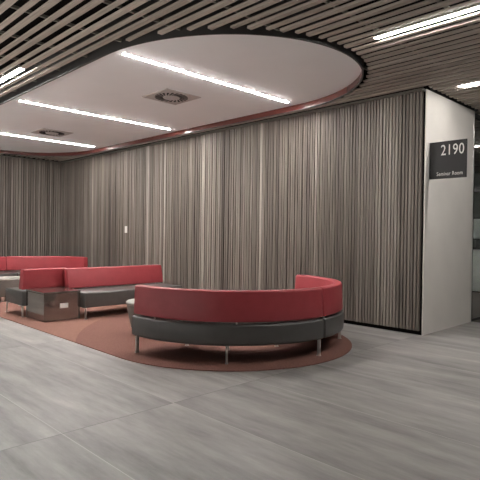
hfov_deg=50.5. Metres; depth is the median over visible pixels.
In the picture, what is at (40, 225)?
wall
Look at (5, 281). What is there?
pouf
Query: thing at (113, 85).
ceiling panel
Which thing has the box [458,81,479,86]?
ceiling light
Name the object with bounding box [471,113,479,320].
window
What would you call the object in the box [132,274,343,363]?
curved sofa
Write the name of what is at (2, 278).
cushion
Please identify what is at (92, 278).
bench sofa
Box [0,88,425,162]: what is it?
trim
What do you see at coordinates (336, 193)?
wall
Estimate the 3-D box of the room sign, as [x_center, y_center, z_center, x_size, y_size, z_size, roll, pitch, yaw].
[2.583,-1.000,6.330,0.046,0.485,0.474,0,1,-45]
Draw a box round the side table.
[26,287,80,321]
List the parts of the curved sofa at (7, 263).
backrest, seat, backrest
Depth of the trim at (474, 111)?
7.52 m
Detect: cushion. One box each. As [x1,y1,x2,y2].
[0,276,19,280]
[126,299,133,305]
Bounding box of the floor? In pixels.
[0,286,479,479]
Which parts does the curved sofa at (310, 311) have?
leg, leg, seat, backrest, leg, backrest, seat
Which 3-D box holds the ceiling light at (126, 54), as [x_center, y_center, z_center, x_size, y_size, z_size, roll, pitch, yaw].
[-0.283,-2.014,6.469,2.766,0.008,0.052,0,1,-45]
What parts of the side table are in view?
socket plate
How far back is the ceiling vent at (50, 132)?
9.88 m
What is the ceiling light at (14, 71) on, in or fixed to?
attached to the ceiling slats
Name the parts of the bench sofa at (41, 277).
seat, backrest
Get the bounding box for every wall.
[0,57,430,334]
[0,156,62,270]
[63,91,423,330]
[422,63,473,335]
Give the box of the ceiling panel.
[0,35,360,152]
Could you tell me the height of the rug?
0.008 m
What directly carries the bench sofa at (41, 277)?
on the rug
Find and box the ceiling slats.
[0,0,479,161]
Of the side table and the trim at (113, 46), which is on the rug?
the side table
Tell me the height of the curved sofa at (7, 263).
0.700 m
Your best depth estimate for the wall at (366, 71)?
6.78 m
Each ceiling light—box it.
[0,65,23,82]
[0,133,93,146]
[19,100,169,129]
[122,53,287,102]
[374,3,479,38]
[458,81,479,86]
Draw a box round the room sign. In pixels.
[428,139,467,180]
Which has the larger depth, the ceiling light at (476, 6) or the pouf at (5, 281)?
the pouf at (5, 281)
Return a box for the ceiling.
[0,0,479,110]
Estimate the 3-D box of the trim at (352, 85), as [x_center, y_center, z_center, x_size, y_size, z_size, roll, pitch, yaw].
[-2.396,-2.046,8.599,3.176,0.106,9.726,0,1,-45]
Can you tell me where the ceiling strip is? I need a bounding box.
[0,0,479,157]
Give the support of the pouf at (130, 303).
on the rug
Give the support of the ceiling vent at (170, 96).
attached to the ceiling panel
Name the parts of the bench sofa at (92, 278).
backrest, seat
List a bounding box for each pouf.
[0,276,19,301]
[126,299,138,327]
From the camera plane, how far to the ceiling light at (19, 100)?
8.34 m
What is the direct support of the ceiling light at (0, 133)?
attached to the ceiling panel
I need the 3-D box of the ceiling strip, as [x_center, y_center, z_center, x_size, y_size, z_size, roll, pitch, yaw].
[1.173,-1.986,7.862,17.700,0.024,15.204,0,1,-45]
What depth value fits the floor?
3.52 m
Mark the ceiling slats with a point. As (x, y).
(473, 99)
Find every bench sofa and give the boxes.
[6,268,63,316]
[64,265,181,318]
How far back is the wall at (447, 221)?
6.90 m
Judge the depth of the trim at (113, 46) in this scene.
4.97 m
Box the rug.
[0,288,351,371]
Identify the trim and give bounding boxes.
[0,0,363,155]
[0,70,361,155]
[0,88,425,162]
[470,111,474,321]
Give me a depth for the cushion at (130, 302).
6.11 m
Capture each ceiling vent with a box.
[30,128,72,136]
[142,88,200,104]
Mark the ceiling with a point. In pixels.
(20, 3)
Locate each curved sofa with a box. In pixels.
[0,256,87,287]
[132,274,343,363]

